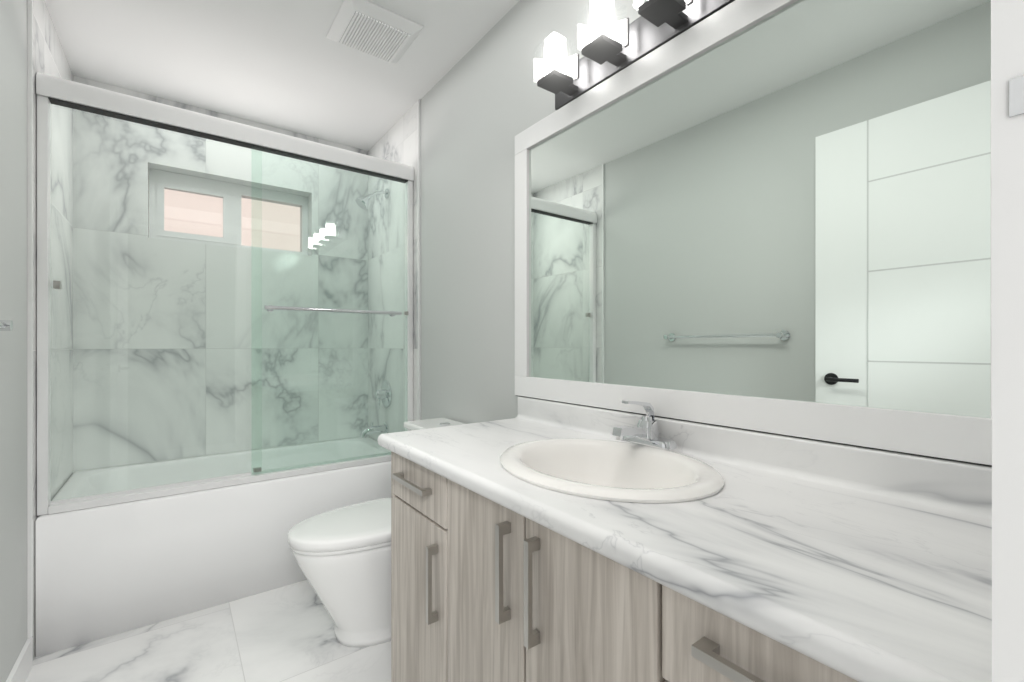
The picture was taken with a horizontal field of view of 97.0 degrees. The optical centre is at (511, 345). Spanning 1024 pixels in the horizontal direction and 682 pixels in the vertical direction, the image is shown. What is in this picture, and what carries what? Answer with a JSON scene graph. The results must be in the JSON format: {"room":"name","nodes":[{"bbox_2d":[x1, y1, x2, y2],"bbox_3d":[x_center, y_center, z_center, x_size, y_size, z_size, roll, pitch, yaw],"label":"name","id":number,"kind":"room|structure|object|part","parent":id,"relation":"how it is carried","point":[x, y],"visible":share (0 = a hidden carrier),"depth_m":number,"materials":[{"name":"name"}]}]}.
{"room":"bathroom","nodes":[
{"label":"bathroom","id":0,"kind":"room"},
{"bbox_2d":[0,0,26,681],"bbox_3d":[-1.031,-0.105,0.593,0.120,2.450,2.380,0,0,-37],"label":"wall","id":1,"kind":"structure","parent":0,"point":[13,342],"depth_m":1.44,"materials":[{"name":"white paint"}]},
{"bbox_2d":[0,320,12,330],"bbox_3d":[-1.118,-0.050,0.876,0.074,0.052,0.712,0,0,-37],"label":"towel rail","id":2,"kind":"object","parent":1,"relation":"attached to","point":[6,325],"visible":1,"depth_m":1.15,"materials":[{"name":"silver metal"}]},
{"bbox_2d":[6,637,32,681],"bbox_3d":[-1.016,1.070,0.684,0.012,0.100,2.228,0,0,-37],"label":"baseboard","id":3,"kind":"structure","parent":1,"relation":"attached to","point":[21,669],"depth_m":1.50,"materials":[{"name":"white paint"}]},
{"bbox_2d":[27,0,32,637],"bbox_3d":[-1.684,-0.155,1.583,0.011,2.350,0.010,0,0,-37],"label":"trim","id":4,"kind":"structure","parent":1,"relation":"attached to","point":[29,318],"depth_m":1.58,"materials":[{"name":"silver metal"}]},
{"bbox_2d":[50,103,261,498],"bbox_3d":[-1.440,-0.169,1.893,0.698,1.516,0.034,0,0,-37],"label":"door glass","id":5,"kind":"object","parent":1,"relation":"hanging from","point":[152,305],"depth_m":1.86,"materials":[{"name":"clear glass"}]},
{"bbox_3d":[-1.703,-0.225,1.698,0.018,0.030,0.034,0,0,-37],"label":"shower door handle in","id":6,"kind":"part","parent":5,"relation":"part of","materials":[{"name":"silver metal"}]},
{"bbox_2d":[32,0,72,659],"bbox_3d":[-1.975,-0.105,1.872,0.128,2.450,0.800,0,0,-37],"label":"tiled wall","id":7,"kind":"structure","parent":0,"point":[49,57],"depth_m":1.94,"materials":[{"name":"white tile"}]},
{"bbox_2d":[37,95,50,515],"bbox_3d":[-1.722,-0.144,1.667,0.030,1.526,0.044,0,0,-37],"label":"door jamb","id":8,"kind":"object","parent":7,"relation":"attached to","point":[43,303],"visible":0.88,"depth_m":1.65,"materials":[{"name":"silver metal"}]},
{"bbox_2d":[26,580,390,681],"bbox_3d":[-0.379,1.150,0.889,2.180,0.060,4.780,0,0,-37],"label":"floor","id":9,"kind":"structure","parent":0,"point":[284,634],"depth_m":1.66,"materials":[{"name":"tile"}]},
{"bbox_2d":[35,437,390,657],"bbox_3d":[-1.347,0.870,2.361,1.460,0.500,0.758,0,0,-37],"label":"bathtub","id":10,"kind":"object","parent":9,"relation":"on","point":[102,572],"visible":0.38,"depth_m":1.91,"materials":[{"name":"white ceramic"}]},
{"bbox_2d":[48,452,390,513],"bbox_3d":[-1.148,0.599,2.093,1.401,0.040,0.060,0,0,-37],"label":"door track","id":11,"kind":"object","parent":10,"relation":"on","point":[97,502],"depth_m":1.93,"materials":[{"name":"silver metal"}]},
{"bbox_3d":[-1.148,0.585,2.093,1.401,0.012,0.008,0,0,-37],"label":"shower door track lip","id":12,"kind":"part","parent":11,"relation":"part of","materials":[{"name":"silver metal"}]},
{"bbox_2d":[253,467,260,471],"bbox_3d":[-1.168,0.572,2.078,0.030,0.015,0.024,0,0,-37],"label":"guide","id":13,"kind":"object","parent":11,"relation":"on","point":[256,469],"visible":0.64,"depth_m":2.07,"materials":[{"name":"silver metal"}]},
{"bbox_2d":[287,418,464,646],"bbox_3d":[-0.510,0.733,1.844,0.729,0.774,0.394,0,0,-37],"label":"toilet","id":14,"kind":"object","parent":9,"relation":"on","point":[342,556],"visible":0.48,"depth_m":1.65,"materials":[{"name":"white ceramic"}]},
{"bbox_3d":[-0.614,0.699,1.767,0.471,0.038,0.394,0,0,-37],"label":"lid","id":15,"kind":"part","parent":14,"relation":"part of","materials":[{"name":"white ceramic"}]},
{"bbox_3d":[-0.303,0.367,1.997,0.213,0.031,0.386,0,0,-37],"label":"tank lid","id":16,"kind":"part","parent":14,"relation":"part of","materials":[{"name":"white ceramic"}]},
{"bbox_2d":[379,444,869,681],"bbox_3d":[0.216,0.718,1.023,0.561,0.805,1.283,0,0,-37],"label":"bathroom vanity","id":17,"kind":"object","parent":9,"relation":"on","point":[537,540],"depth_m":0.82,"materials":[{"name":"brown wood"}]},
{"bbox_3d":[-0.276,0.378,1.238,0.028,0.013,0.200,0,0,-37],"label":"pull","id":18,"kind":"part","parent":17,"relation":"part of","materials":[{"name":"silver metal"}]},
{"bbox_3d":[-0.253,0.385,1.246,0.019,0.132,0.332,0,0,-37],"label":"drawer","id":19,"kind":"part","parent":17,"relation":"part of","materials":[{"name":"brown wood"}]},
{"bbox_3d":[-0.253,0.749,1.246,0.019,0.582,0.332,0,0,-37],"label":"door","id":20,"kind":"part","parent":17,"relation":"part of","materials":[{"name":"brown wood"}]},
{"bbox_3d":[-0.201,0.598,1.136,0.028,0.190,0.013,0,0,-37],"label":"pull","id":21,"kind":"part","parent":17,"relation":"part of","materials":[{"name":"silver metal"}]},
{"bbox_3d":[-0.018,0.445,0.889,0.028,0.190,0.013,0,0,-37],"label":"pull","id":22,"kind":"part","parent":17,"relation":"part of","materials":[{"name":"silver metal"}]},
{"bbox_3d":[0.036,0.445,0.817,0.028,0.190,0.013,0,0,-37],"label":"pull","id":23,"kind":"part","parent":17,"relation":"part of","materials":[{"name":"silver metal"}]},
{"bbox_2d":[378,416,991,681],"bbox_3d":[0.206,0.295,1.035,0.563,0.039,1.322,0,0,-37],"label":"countertop","id":24,"kind":"structure","parent":17,"relation":"on","point":[880,587],"depth_m":0.60,"materials":[{"name":"white stone"}]},
{"bbox_2d":[458,428,769,523],"bbox_3d":[0.205,0.341,1.033,0.432,0.164,0.526,0,0,-37],"label":"sink","id":25,"kind":"object","parent":24,"relation":"in","point":[634,483],"depth_m":1.07,"materials":[{"name":"white ceramic"}]},
{"bbox_2d":[610,400,681,447],"bbox_3d":[0.319,0.200,1.168,0.149,0.120,0.160,0,0,-37],"label":"faucet","id":26,"kind":"object","parent":24,"relation":"on","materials":[{"name":"silver metal"}]},
{"bbox_3d":[0.285,0.370,0.481,0.028,0.013,0.190,0,0,-37],"label":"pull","id":27,"kind":"part","parent":17,"relation":"part of","materials":[{"name":"silver metal"}]},
{"bbox_3d":[0.305,0.598,0.493,0.019,0.278,0.318,0,0,-37],"label":"drawer","id":28,"kind":"part","parent":17,"relation":"part of","materials":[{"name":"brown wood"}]},
{"bbox_3d":[0.305,0.385,0.493,0.019,0.132,0.318,0,0,-37],"label":"drawer","id":29,"kind":"part","parent":17,"relation":"part of","materials":[{"name":"brown wood"}]},
{"bbox_2d":[73,75,367,472],"bbox_3d":[-1.624,-0.105,2.736,1.720,2.450,0.170,0,0,-37],"label":"wall","id":30,"kind":"structure","parent":0,"point":[202,288],"depth_m":2.54,"materials":[{"name":"tile"}]},
{"bbox_2d":[149,168,307,254],"bbox_3d":[-1.679,-0.770,2.747,0.813,0.398,0.066,0,0,-37],"label":"window unit","id":31,"kind":"structure","parent":30,"relation":"in","point":[159,201],"depth_m":2.68,"materials":[{"name":"white plastic"}]},
{"bbox_2d":[45,0,518,150],"bbox_3d":[-0.379,-1.360,0.889,2.180,0.060,4.780,0,0,-37],"label":"ceiling","id":32,"kind":"structure","parent":0,"point":[286,65],"depth_m":2.09,"materials":[{"name":"white paint"}]},
{"bbox_2d":[326,0,423,63],"bbox_3d":[-0.584,-1.312,1.920,0.310,0.036,0.310,0,0,-37],"label":"ceiling vent","id":33,"kind":"object","parent":32,"relation":"in","point":[375,30],"visible":1,"depth_m":1.87,"materials":[{"name":"white plastic"}]},
{"bbox_2d":[368,101,417,440],"bbox_3d":[-0.696,-0.105,2.820,0.128,2.450,0.800,0,0,-37],"label":"tiled wall","id":34,"kind":"structure","parent":0,"point":[397,141],"depth_m":2.75,"materials":[{"name":"white tile"}]},
{"bbox_2d":[36,72,413,180],"bbox_3d":[-1.148,-0.951,2.093,1.459,0.088,0.068,0,0,-37],"label":"header","id":35,"kind":"object","parent":34,"relation":"attached to","point":[83,94],"visible":0.94,"depth_m":1.93,"materials":[{"name":"silver metal"}]},
{"bbox_2d":[48,97,407,182],"bbox_3d":[-1.148,-0.905,2.093,1.401,0.004,0.048,0,0,-37],"label":"door track","id":36,"kind":"object","parent":34,"relation":"attached to","point":[146,122],"depth_m":1.96,"materials":[{"name":"grey metal"}]},
{"bbox_2d":[251,146,407,474],"bbox_3d":[-0.878,-0.169,2.278,0.752,1.516,0.006,0,0,-37],"label":"door glass","id":37,"kind":"object","parent":34,"relation":"hanging from","point":[322,312],"visible":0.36,"depth_m":2.23,"materials":[{"name":"clear glass"}]},
{"bbox_2d":[264,305,401,316],"bbox_3d":[-0.870,-0.170,2.256,0.650,0.032,0.070,0,0,-37],"label":"door handle bar","id":38,"kind":"object","parent":37,"relation":"attached to","point":[269,308],"visible":1,"depth_m":2.20,"materials":[{"name":"silver metal"}]},
{"bbox_2d":[355,188,389,209],"bbox_3d":[-0.850,-0.893,2.756,0.196,0.153,0.086,0,0,-37],"label":"shower head","id":39,"kind":"object","parent":34,"relation":"attached to","point":[365,203],"depth_m":2.73},
{"bbox_2d":[360,422,388,436],"bbox_3d":[-0.850,0.516,2.781,0.166,0.085,0.068,0,0,-37],"label":"tub spout","id":40,"kind":"object","parent":34,"relation":"attached to","point":[383,429],"depth_m":2.77,"materials":[{"name":"silver metal"}]},
{"bbox_2d":[375,380,391,408],"bbox_3d":[-0.810,0.306,2.810,0.066,0.172,0.170,0,0,-37],"label":"shower valve","id":41,"kind":"object","parent":34,"relation":"attached to","point":[385,390],"depth_m":2.79,"materials":[{"name":"silver metal"}]},
{"bbox_2d":[405,181,412,430],"bbox_3d":[-0.573,-0.144,2.519,0.030,1.526,0.044,0,0,-37],"label":"door jamb","id":42,"kind":"object","parent":34,"relation":"attached to","point":[409,301],"visible":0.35,"depth_m":2.50,"materials":[{"name":"silver metal"}]},
{"bbox_2d":[420,0,646,423],"bbox_3d":[0.254,-0.105,1.545,0.120,2.450,2.380,0,0,-37],"label":"wall","id":43,"kind":"structure","parent":0,"point":[485,100],"depth_m":1.98,"materials":[{"name":"white paint"}]},
{"bbox_2d":[418,99,419,419],"bbox_3d":[-0.504,-0.105,2.458,0.011,2.450,0.010,0,0,-37],"label":"trim","id":44,"kind":"structure","parent":43,"relation":"attached to","point":[418,259],"depth_m":2.45,"materials":[{"name":"silver metal"}]},
{"bbox_2d":[534,0,734,109],"bbox_3d":[0.333,-0.874,1.208,0.153,0.135,0.775,0,0,-37],"label":"sconce","id":45,"kind":"object","parent":43,"relation":"attached to","point":[606,52],"visible":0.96,"depth_m":1.26,"materials":[{"name":"grey"}]},
{"bbox_2d":[537,68,573,94],"bbox_3d":[0.136,-0.828,1.426,0.080,0.016,0.080,0,0,-37],"label":"tray","id":46,"kind":"object","parent":45,"relation":"on","point":[555,80],"depth_m":1.41,"materials":[{"name":"black metal"}]},
{"bbox_3d":[0.204,-0.874,1.423,0.006,0.075,0.014,0,0,-37],"label":"arm","id":47,"kind":"part","parent":45,"relation":"part of"},
{"bbox_2d":[581,33,622,64],"bbox_3d":[0.252,-0.828,1.270,0.080,0.016,0.080,0,0,-37],"label":"tray","id":48,"kind":"object","parent":45,"relation":"on","point":[602,47],"depth_m":1.26,"materials":[{"name":"black metal"}]},
{"bbox_3d":[0.320,-0.874,1.267,0.006,0.075,0.014,0,0,-37],"label":"arm","id":49,"kind":"part","parent":45,"relation":"part of"},
{"bbox_2d":[638,0,685,27],"bbox_3d":[0.368,-0.828,1.113,0.080,0.016,0.080,0,0,-37],"label":"tray","id":50,"kind":"object","parent":45,"relation":"on","point":[658,12],"depth_m":1.11,"materials":[{"name":"black metal"}]},
{"bbox_3d":[0.436,-0.874,1.110,0.006,0.075,0.014,0,0,-37],"label":"arm","id":51,"kind":"part","parent":45,"relation":"part of"},
{"bbox_2d":[515,0,991,466],"bbox_3d":[0.416,-0.304,1.207,0.020,0.997,1.340,0,0,-37],"label":"mirror","id":52,"kind":"object","parent":43,"relation":"attached to","point":[770,216],"visible":0.94,"depth_m":0.98,"materials":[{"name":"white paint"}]},
{"bbox_3d":[0.039,-0.305,1.716,0.020,0.846,0.074,0,0,-37],"label":"frame","id":53,"kind":"part","parent":52,"relation":"part of","materials":[{"name":"white paint"}]},
{"bbox_3d":[0.416,-0.765,1.207,0.020,0.074,1.340,0,0,-37],"label":"frame","id":54,"kind":"part","parent":52,"relation":"part of","materials":[{"name":"white paint"}]},
{"bbox_3d":[0.416,0.155,1.207,0.020,0.074,1.340,0,0,-37],"label":"frame","id":55,"kind":"part","parent":52,"relation":"part of","materials":[{"name":"white paint"}]},
{"bbox_2d":[518,396,991,515],"bbox_3d":[0.424,0.236,1.197,0.020,0.082,1.322,0,0,-37],"label":"backsplash","id":56,"kind":"structure","parent":43,"relation":"attached to","point":[951,484],"depth_m":0.90,"materials":[{"name":"white stone"}]},
{"label":"outside","id":57,"kind":"structure","parent":0,"visible":0},
{"bbox_2d":[164,189,299,251],"bbox_3d":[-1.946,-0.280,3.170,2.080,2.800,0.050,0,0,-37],"label":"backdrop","id":58,"kind":"structure","parent":57,"point":[199,214],"depth_m":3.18,"materials":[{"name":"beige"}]},
{"bbox_3d":[0.674,-0.105,0.462,0.735,2.450,0.140,0,0,-37],"label":"wall","id":59,"kind":"structure","parent":0,"visible":0},
{"bbox_2d":[992,0,1023,681],"bbox_3d":[0.373,0.060,0.238,0.015,2.120,0.167,0,0,-37],"label":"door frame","id":60,"kind":"structure","parent":59,"relation":"attached to","point":[1007,367],"depth_m":0.30,"materials":[{"name":"white paint"}]}
]}

